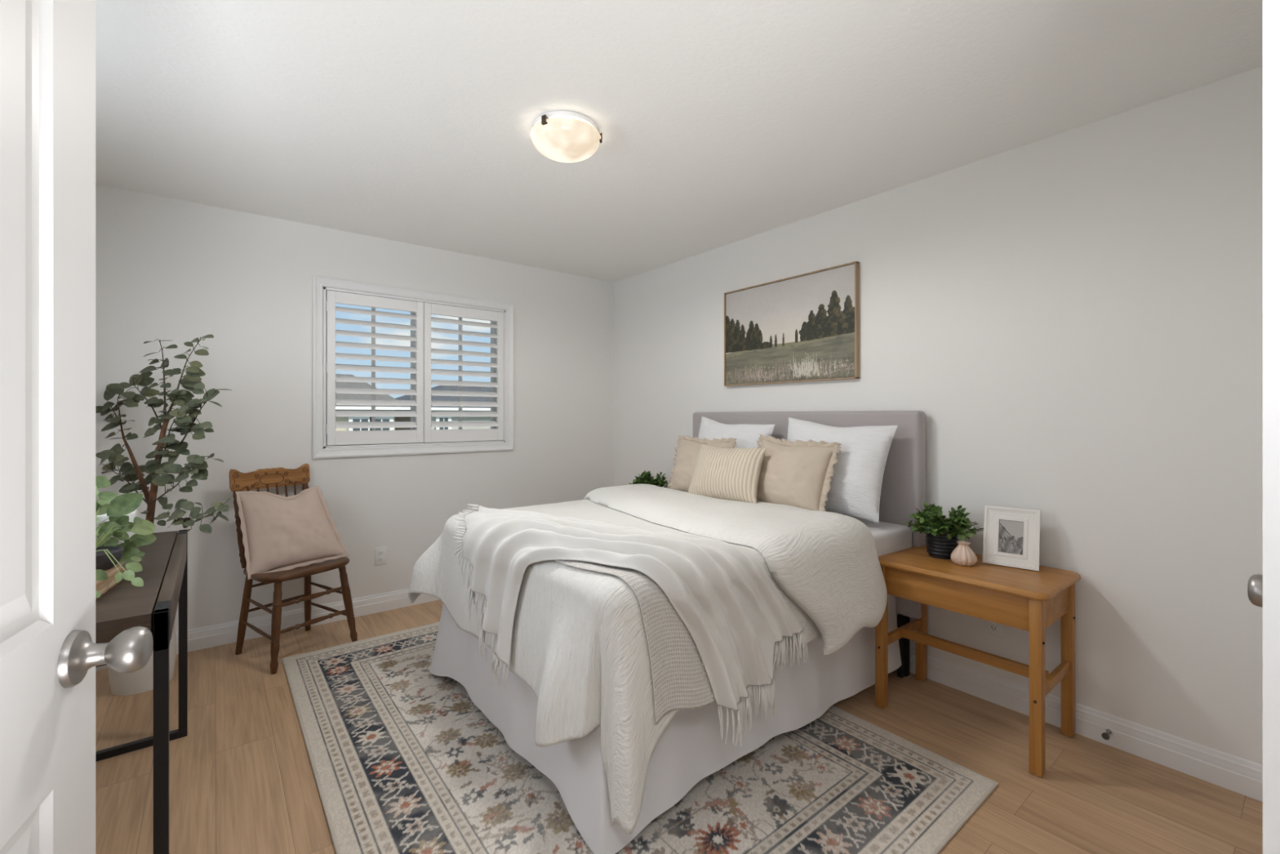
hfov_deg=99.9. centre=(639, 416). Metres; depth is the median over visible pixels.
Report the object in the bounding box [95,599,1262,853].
floor
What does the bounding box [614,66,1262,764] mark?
wall
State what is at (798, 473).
cushion
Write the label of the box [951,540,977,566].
vase
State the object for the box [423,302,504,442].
window shutter
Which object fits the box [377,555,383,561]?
socket
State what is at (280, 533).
cushion
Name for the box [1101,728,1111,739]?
door stop
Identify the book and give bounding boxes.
[95,562,124,586]
[95,567,127,599]
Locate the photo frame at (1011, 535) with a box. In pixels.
[982,505,1040,570]
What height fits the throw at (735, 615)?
0.613 m
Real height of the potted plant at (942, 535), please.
0.232 m
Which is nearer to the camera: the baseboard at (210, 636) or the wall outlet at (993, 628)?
the wall outlet at (993, 628)
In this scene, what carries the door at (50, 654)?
in the wall
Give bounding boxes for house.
[335,373,410,431]
[395,385,490,430]
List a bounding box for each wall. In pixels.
[95,184,614,631]
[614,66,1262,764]
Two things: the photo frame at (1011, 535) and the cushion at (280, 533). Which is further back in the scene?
the cushion at (280, 533)
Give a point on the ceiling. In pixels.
(721, 122)
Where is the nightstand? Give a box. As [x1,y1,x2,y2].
[875,544,1080,777]
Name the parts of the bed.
headboard, mattress, headboard leg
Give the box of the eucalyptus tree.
[95,333,231,695]
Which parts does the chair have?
post, leg, crest rail, leg, seat, post, leg, leg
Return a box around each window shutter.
[325,289,423,445]
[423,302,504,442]
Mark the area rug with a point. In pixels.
(402, 758)
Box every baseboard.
[95,587,439,671]
[909,647,1262,801]
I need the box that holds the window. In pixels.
[312,275,514,458]
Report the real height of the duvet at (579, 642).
0.744 m
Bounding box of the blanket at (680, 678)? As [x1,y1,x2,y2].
[555,560,715,724]
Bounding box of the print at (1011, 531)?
[998,519,1023,555]
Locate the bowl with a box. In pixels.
[95,546,124,570]
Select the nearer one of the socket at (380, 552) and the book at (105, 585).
the book at (105, 585)
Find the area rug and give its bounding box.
[281,621,998,853]
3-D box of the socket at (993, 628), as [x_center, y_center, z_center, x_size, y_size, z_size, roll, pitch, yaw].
[1.579,0.945,2.402,0.003,0.031,0.034,0,0,-38]
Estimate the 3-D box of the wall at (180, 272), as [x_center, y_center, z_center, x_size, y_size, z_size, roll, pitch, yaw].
[-1.653,0.055,3.660,3.720,2.440,0.160,0,0,-38]
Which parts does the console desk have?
leg frame, edge panel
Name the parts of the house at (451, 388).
pane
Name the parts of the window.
sash, sash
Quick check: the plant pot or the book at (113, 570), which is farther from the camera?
the plant pot
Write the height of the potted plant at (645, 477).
0.232 m
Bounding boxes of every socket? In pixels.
[377,550,383,555]
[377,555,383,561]
[989,623,998,632]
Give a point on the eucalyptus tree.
(140, 681)
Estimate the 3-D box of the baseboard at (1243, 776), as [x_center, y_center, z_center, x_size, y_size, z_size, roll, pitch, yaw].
[0.949,1.218,3.195,0.016,0.115,3.800,0,0,-38]
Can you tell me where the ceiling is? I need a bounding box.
[95,0,1262,282]
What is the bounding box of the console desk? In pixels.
[95,528,187,853]
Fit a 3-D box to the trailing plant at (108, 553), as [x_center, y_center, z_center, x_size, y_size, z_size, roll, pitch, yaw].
[-1.493,0.303,1.513,0.209,0.257,0.793,0,0,-44]
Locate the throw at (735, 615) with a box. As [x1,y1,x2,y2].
[453,503,808,746]
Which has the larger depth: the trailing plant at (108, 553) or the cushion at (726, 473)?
the cushion at (726, 473)
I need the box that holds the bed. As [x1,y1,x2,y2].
[429,410,925,853]
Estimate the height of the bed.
1.303 m
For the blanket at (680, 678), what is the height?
0.430 m
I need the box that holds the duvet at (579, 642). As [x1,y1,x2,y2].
[408,484,887,834]
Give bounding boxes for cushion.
[235,485,349,579]
[667,435,736,492]
[687,444,766,502]
[755,434,841,511]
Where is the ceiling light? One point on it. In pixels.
(562, 136)
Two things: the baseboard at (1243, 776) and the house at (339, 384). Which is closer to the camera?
the baseboard at (1243, 776)
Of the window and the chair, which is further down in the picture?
the chair
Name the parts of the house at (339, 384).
pane, pane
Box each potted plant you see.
[629,470,668,488]
[901,502,983,559]
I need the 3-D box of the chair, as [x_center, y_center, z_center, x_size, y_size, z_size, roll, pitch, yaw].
[-1.909,0.781,2.962,0.480,0.992,0.459,0,0,29]
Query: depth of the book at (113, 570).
1.48 m
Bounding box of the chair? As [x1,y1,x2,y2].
[228,463,357,674]
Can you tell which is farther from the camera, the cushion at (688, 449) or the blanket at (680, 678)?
the cushion at (688, 449)
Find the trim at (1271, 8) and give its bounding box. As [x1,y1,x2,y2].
[1262,0,1279,853]
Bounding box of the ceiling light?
[529,111,602,163]
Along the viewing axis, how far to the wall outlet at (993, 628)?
2.40 m
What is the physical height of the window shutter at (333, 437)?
0.960 m
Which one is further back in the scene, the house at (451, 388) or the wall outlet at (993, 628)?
the house at (451, 388)
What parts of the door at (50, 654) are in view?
panel, panel, knob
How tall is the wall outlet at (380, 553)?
0.116 m
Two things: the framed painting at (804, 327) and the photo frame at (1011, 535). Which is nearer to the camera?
the photo frame at (1011, 535)
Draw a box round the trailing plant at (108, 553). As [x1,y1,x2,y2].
[95,475,156,597]
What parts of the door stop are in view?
stem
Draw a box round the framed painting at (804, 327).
[724,261,859,386]
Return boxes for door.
[0,0,152,853]
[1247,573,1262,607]
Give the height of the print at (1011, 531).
0.132 m
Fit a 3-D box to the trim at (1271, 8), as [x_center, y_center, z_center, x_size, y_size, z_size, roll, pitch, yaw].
[0.155,0.215,0.066,1.215,2.120,0.149,0,0,-38]
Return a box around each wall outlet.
[374,546,386,565]
[985,619,1003,638]
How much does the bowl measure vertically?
0.050 m
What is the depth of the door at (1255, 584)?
0.90 m
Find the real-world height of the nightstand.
0.652 m
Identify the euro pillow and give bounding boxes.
[697,416,774,448]
[786,417,897,523]

